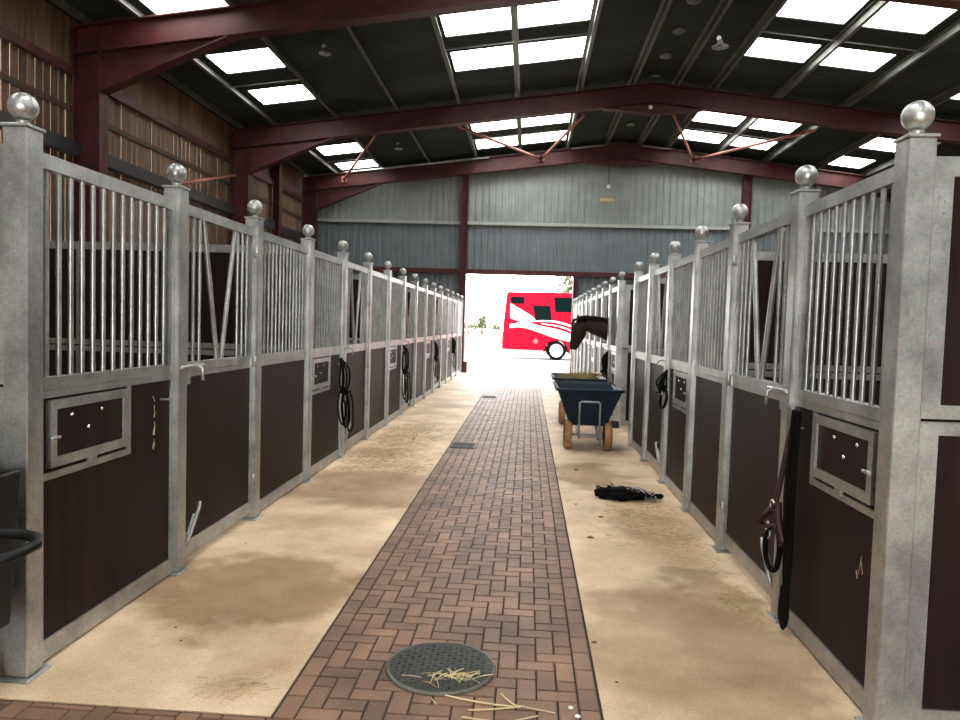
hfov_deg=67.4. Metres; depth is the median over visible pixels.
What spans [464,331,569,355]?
ground
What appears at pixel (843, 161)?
window
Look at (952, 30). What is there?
roof purlin
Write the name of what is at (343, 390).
bridle
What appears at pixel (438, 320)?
door
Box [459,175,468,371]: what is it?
post
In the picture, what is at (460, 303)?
panel
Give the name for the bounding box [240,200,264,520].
post
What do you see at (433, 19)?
roof purlin
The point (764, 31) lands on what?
rod
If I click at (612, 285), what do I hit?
post
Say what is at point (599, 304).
panel
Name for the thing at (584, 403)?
tub
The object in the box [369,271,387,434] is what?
panel
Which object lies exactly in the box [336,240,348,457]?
post
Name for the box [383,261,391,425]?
post
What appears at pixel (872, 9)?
roof purlin
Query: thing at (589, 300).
door
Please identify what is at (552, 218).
wall
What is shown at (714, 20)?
roof purlin
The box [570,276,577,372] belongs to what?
door frame
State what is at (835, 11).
window
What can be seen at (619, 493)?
heap
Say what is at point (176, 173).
post
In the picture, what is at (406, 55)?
ceiling
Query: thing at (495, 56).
window
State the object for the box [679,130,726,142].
window
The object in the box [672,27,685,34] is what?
ceiling vent
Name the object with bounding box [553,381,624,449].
muck barrow
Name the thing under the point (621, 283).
post
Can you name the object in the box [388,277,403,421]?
panel
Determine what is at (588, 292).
post
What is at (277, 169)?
post
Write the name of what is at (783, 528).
halter
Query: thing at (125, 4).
roof purlin
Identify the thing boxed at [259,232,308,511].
panel
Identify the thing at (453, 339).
bridle
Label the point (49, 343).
rail
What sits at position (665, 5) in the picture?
roof purlin
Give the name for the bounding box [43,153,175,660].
panel
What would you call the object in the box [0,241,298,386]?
wall
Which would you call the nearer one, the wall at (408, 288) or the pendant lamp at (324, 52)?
the pendant lamp at (324, 52)
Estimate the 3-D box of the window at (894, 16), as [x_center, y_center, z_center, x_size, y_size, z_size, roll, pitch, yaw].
[6.904,-5.570,11.666,1.110,0.153,1.000,2,3,4]
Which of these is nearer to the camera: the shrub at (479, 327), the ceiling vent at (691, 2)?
the ceiling vent at (691, 2)
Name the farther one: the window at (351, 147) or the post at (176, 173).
the window at (351, 147)
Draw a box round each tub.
[0,469,20,628]
[552,374,601,381]
[555,382,621,425]
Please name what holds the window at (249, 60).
attached to the ceiling
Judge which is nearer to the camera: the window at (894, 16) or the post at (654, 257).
the post at (654, 257)
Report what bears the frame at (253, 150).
on the floor
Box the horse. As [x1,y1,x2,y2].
[569,315,628,349]
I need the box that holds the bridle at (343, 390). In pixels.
[337,358,353,431]
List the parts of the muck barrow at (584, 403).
tipping frame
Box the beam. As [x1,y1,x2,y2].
[321,265,665,277]
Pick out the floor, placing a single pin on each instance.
(261, 595)
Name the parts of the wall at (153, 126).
rail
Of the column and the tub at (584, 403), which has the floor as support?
the column
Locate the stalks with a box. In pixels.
[431,693,554,719]
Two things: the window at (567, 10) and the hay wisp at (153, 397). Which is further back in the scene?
the window at (567, 10)
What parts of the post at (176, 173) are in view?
plate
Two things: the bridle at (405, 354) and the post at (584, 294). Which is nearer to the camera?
the bridle at (405, 354)
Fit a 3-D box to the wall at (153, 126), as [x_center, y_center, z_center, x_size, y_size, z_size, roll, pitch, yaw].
[-6.429,-2.054,7.875,0.280,5.894,29.040,2,3,4]
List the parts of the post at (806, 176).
plate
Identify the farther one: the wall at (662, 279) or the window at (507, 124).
the window at (507, 124)
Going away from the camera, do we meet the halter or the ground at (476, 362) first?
the halter
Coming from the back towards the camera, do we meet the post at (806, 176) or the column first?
the column
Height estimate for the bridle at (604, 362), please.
0.723 m
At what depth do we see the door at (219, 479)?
4.71 m
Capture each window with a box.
[141,0,227,13]
[206,48,284,72]
[249,85,314,103]
[317,143,362,154]
[336,160,377,169]
[440,7,510,35]
[450,45,512,70]
[471,120,516,131]
[475,136,517,148]
[518,0,593,27]
[519,37,585,63]
[521,114,570,126]
[522,130,566,143]
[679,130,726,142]
[692,111,745,125]
[730,137,776,149]
[745,38,820,61]
[749,119,800,132]
[776,0,867,23]
[820,48,894,70]
[829,156,875,167]
[860,138,895,151]
[863,2,955,33]
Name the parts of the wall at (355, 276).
frame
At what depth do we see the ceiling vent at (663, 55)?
14.50 m
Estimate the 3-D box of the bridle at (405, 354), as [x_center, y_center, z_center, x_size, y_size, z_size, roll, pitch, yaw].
[-1.174,0.246,11.356,0.110,0.979,0.333,2,3,9]
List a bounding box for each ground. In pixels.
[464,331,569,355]
[464,353,569,374]
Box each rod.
[230,79,298,87]
[324,157,370,162]
[445,32,591,50]
[472,129,567,139]
[687,127,792,141]
[763,31,922,51]
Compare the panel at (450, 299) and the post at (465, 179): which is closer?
the panel at (450, 299)
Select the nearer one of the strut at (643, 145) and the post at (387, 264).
the post at (387, 264)
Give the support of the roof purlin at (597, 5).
on the frame at (110, 57)
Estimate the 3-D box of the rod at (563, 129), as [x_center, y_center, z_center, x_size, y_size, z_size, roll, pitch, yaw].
[1.087,-6.061,19.355,2.682,0.342,0.024,2,3,4]
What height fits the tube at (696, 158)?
0.603 m
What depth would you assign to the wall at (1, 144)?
2.85 m
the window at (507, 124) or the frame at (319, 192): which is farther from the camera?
the frame at (319, 192)
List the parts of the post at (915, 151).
plate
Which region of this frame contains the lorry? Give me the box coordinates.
[502,292,571,359]
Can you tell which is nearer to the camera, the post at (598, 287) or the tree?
the post at (598, 287)
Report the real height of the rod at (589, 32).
0.342 m
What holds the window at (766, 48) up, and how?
attached to the ceiling
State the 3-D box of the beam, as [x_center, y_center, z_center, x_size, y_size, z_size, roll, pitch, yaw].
[4.095,-2.543,21.610,19.100,0.140,0.140,2,3,4]
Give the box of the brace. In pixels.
[181,174,236,184]
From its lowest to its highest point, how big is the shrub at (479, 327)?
1.650 m
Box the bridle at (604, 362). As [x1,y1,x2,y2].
[601,351,608,378]
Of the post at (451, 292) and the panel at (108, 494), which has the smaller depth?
the panel at (108, 494)
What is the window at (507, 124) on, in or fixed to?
attached to the ceiling
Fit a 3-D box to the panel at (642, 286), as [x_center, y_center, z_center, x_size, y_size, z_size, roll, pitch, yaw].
[1.937,0.045,8.592,0.050,2.105,0.994,2,3,4]
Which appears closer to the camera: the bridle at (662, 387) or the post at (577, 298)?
the bridle at (662, 387)
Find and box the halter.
[757,406,801,629]
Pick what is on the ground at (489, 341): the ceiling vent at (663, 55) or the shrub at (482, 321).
the shrub at (482, 321)
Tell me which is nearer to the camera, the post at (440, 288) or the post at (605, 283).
the post at (605, 283)
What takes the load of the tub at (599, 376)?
in the muck barrow at (561, 413)
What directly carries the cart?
on the apron
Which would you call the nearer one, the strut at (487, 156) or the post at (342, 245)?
the post at (342, 245)
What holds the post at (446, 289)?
on the floor
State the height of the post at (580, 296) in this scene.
2.330 m
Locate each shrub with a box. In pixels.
[465,322,477,333]
[473,325,490,333]
[477,314,487,333]
[492,324,501,333]
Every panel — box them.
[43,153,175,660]
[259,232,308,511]
[311,250,342,475]
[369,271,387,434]
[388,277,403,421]
[415,287,425,403]
[425,290,433,396]
[441,296,446,385]
[447,298,452,380]
[457,301,461,373]
[572,305,575,372]
[578,302,582,371]
[581,301,585,371]
[589,296,595,371]
[595,294,601,371]
[608,287,617,420]
[631,273,648,454]
[664,254,692,502]
[688,238,728,540]
[788,167,893,710]
[902,156,959,719]
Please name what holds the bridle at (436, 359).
hanging from the panel at (430, 310)
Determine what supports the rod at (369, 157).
attached to the roof purlin at (125, 4)
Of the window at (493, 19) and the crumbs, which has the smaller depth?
the crumbs
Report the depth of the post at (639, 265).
9.10 m
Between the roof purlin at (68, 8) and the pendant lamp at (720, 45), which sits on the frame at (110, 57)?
the roof purlin at (68, 8)
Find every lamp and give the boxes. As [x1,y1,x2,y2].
[319,44,330,55]
[599,156,613,201]
[711,0,728,49]
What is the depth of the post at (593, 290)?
15.41 m
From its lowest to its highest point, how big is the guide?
0.350 m
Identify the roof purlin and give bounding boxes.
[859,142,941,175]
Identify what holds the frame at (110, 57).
on the floor
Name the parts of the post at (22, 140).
plate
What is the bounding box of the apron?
[0,700,290,719]
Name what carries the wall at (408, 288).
on the floor
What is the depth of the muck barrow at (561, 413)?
10.79 m
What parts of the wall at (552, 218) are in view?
sheeting rail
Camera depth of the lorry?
31.86 m
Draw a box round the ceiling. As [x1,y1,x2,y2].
[45,0,959,175]
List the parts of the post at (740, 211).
plate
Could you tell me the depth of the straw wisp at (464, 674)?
3.00 m
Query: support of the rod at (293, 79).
attached to the roof purlin at (125, 4)
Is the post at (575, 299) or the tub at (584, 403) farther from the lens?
the post at (575, 299)
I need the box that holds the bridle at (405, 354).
[402,345,410,405]
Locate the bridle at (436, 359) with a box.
[433,341,439,379]
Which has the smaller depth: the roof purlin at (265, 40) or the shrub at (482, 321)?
the roof purlin at (265, 40)
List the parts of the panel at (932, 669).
fixing plate, fixing plate, fixing plate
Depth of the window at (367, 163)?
21.47 m
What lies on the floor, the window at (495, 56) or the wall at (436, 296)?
the wall at (436, 296)
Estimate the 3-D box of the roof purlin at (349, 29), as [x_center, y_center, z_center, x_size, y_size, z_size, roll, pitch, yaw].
[-2.451,-5.252,7.438,0.130,0.130,29.000,2,3,4]
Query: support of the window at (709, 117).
attached to the ceiling
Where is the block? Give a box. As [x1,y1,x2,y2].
[611,421,618,427]
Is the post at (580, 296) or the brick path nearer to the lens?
the brick path
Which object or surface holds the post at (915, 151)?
on the floor
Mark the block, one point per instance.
(615, 424)
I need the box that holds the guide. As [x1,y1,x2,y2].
[462,361,466,372]
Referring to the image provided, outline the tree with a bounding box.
[553,276,572,292]
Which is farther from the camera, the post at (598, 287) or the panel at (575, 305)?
the panel at (575, 305)
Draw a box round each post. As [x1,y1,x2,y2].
[0,92,51,683]
[162,164,190,575]
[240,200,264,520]
[272,163,281,236]
[300,224,315,482]
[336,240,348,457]
[359,252,372,439]
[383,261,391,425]
[399,268,406,414]
[409,274,418,405]
[422,278,427,398]
[431,282,435,392]
[436,286,442,387]
[444,288,448,383]
[450,291,453,379]
[454,293,458,375]
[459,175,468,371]
[459,295,462,372]
[571,298,576,372]
[574,297,579,372]
[577,295,582,372]
[580,293,586,371]
[584,291,590,371]
[588,288,595,373]
[593,285,601,371]
[599,281,608,371]
[607,277,616,381]
[613,271,625,427]
[626,262,643,445]
[639,253,659,461]
[657,241,681,483]
[679,226,709,512]
[711,203,749,552]
[766,165,820,622]
[854,100,940,719]
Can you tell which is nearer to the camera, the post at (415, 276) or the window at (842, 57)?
the post at (415, 276)
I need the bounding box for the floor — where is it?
[0,372,862,719]
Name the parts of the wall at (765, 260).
frame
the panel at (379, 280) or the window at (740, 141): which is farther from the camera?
the window at (740, 141)
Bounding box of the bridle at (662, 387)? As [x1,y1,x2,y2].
[655,370,667,408]
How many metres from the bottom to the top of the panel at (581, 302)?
2.105 m
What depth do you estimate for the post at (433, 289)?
15.11 m
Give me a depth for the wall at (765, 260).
5.78 m
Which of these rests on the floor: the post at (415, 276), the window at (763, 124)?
the post at (415, 276)
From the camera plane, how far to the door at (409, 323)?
12.30 m
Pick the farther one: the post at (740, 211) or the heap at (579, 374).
the heap at (579, 374)
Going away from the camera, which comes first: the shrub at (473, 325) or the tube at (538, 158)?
the tube at (538, 158)
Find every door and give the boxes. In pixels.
[181,205,257,555]
[344,262,369,448]
[403,282,416,408]
[434,293,441,388]
[452,299,457,375]
[574,304,578,372]
[585,298,590,373]
[601,291,608,377]
[644,265,667,471]
[721,211,790,597]
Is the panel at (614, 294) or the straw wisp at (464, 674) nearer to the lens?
the straw wisp at (464, 674)
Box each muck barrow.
[550,373,607,423]
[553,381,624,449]
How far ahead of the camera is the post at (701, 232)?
5.84 m
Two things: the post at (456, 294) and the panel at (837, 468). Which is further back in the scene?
the post at (456, 294)
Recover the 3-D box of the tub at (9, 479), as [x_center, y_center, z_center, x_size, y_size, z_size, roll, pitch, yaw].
[-2.212,0.698,2.568,0.918,0.580,0.399,2,3,4]
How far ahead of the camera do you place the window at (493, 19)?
12.27 m
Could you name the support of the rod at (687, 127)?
attached to the roof purlin at (872, 9)
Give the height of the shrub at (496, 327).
1.643 m
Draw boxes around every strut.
[345,156,488,172]
[571,144,605,148]
[643,145,671,149]
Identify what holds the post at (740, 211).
on the floor
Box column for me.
[742,176,752,228]
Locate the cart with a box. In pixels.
[0,469,42,628]
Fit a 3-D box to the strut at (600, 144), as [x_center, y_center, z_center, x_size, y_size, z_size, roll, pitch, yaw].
[3.176,-6.227,21.014,1.007,0.176,0.056,2,3,4]
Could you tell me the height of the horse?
1.660 m
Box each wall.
[0,0,304,245]
[0,143,3,670]
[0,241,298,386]
[106,274,360,351]
[313,142,890,350]
[317,288,409,341]
[406,296,437,337]
[620,285,662,425]
[657,278,880,374]
[744,251,959,422]
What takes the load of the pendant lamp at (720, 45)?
hanging from the ceiling
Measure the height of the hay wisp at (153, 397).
0.291 m
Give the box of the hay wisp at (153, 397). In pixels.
[152,397,155,448]
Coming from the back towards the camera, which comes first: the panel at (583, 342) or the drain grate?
the panel at (583, 342)
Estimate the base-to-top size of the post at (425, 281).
2.330 m
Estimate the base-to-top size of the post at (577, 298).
2.330 m
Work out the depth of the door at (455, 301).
19.85 m
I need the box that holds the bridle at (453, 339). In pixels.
[452,337,456,370]
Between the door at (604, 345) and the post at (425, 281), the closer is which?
the door at (604, 345)
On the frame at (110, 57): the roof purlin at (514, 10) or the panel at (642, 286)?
the roof purlin at (514, 10)
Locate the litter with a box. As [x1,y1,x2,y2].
[561,483,770,627]
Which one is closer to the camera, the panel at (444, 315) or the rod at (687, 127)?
the panel at (444, 315)
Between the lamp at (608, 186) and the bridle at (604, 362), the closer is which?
the bridle at (604, 362)
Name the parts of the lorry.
pane, pane, pane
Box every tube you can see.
[342,135,376,181]
[456,126,541,161]
[539,114,584,161]
[673,114,693,162]
[693,129,815,162]
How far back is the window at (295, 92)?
14.94 m
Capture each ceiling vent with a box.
[626,123,634,126]
[649,74,660,79]
[659,53,671,58]
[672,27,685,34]
[686,0,701,4]
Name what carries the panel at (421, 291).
on the floor
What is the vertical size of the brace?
0.798 m
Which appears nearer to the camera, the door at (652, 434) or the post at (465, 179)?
the door at (652, 434)
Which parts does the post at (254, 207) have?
plate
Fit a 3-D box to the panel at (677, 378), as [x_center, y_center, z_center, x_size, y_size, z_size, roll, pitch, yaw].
[1.764,0.148,6.411,0.105,2.105,0.954,2,3,4]
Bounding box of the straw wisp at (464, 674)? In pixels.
[402,668,493,687]
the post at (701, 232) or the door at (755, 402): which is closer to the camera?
the door at (755, 402)
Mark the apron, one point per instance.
(36, 711)
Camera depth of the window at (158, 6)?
10.77 m
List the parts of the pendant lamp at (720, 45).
lamp shade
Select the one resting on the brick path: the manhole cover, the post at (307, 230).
the manhole cover
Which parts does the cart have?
handle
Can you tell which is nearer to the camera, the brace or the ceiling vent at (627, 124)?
the brace
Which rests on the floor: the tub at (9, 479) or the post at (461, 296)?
the post at (461, 296)
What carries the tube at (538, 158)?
attached to the frame at (319, 192)
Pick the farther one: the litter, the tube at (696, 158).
the tube at (696, 158)
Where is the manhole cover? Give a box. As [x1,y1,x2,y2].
[385,642,495,695]
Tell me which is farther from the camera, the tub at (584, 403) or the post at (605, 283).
the post at (605, 283)
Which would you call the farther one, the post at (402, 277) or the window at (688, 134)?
the window at (688, 134)
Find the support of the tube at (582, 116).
attached to the frame at (319, 192)
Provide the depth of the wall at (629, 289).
10.77 m
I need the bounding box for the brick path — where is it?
[0,387,603,719]
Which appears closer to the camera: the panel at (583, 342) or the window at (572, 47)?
the window at (572, 47)
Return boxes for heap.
[552,371,598,382]
[594,483,663,501]
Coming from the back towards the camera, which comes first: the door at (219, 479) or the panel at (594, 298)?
the panel at (594, 298)
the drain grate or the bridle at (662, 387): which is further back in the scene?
the drain grate
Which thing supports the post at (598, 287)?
on the floor
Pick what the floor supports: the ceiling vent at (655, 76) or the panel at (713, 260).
the panel at (713, 260)
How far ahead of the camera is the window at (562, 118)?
18.57 m
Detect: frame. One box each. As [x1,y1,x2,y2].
[72,0,959,241]
[229,82,959,244]
[301,143,890,259]
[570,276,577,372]
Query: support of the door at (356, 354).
attached to the post at (368, 256)
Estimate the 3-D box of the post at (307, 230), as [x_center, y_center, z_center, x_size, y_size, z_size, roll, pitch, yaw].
[-1.579,-0.056,6.534,0.136,2.330,0.150,2,3,4]
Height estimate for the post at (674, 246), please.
2.330 m
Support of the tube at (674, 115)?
attached to the frame at (319, 192)
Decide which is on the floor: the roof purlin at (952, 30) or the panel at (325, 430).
the panel at (325, 430)
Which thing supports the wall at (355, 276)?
on the floor
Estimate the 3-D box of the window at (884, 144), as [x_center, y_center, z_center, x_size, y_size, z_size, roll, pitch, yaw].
[10.198,-5.448,18.150,0.970,0.136,1.050,2,3,4]
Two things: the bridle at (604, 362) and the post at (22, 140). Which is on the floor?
the post at (22, 140)
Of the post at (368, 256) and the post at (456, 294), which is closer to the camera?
the post at (368, 256)
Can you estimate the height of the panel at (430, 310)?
2.105 m
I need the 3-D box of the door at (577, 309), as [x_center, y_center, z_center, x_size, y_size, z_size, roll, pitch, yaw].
[2.625,-0.497,19.517,0.129,2.065,1.174,2,3,4]
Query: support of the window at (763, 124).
attached to the ceiling
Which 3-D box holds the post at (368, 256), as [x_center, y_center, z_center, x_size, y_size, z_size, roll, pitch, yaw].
[-1.417,-0.172,8.966,0.136,2.330,0.150,2,3,4]
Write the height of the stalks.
0.011 m
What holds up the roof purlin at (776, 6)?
on the frame at (110, 57)
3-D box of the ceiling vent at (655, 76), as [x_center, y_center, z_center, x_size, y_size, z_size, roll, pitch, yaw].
[3.839,-6.199,15.804,0.260,0.050,0.260,2,3,4]
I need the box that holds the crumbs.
[174,438,617,682]
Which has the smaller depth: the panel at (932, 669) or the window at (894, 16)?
the panel at (932, 669)
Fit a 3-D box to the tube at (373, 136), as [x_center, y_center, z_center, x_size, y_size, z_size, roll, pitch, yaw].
[-3.208,-5.331,19.147,0.138,0.253,5.458,1,3,-19]
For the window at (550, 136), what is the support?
attached to the ceiling
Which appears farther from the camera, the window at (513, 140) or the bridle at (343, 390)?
the window at (513, 140)

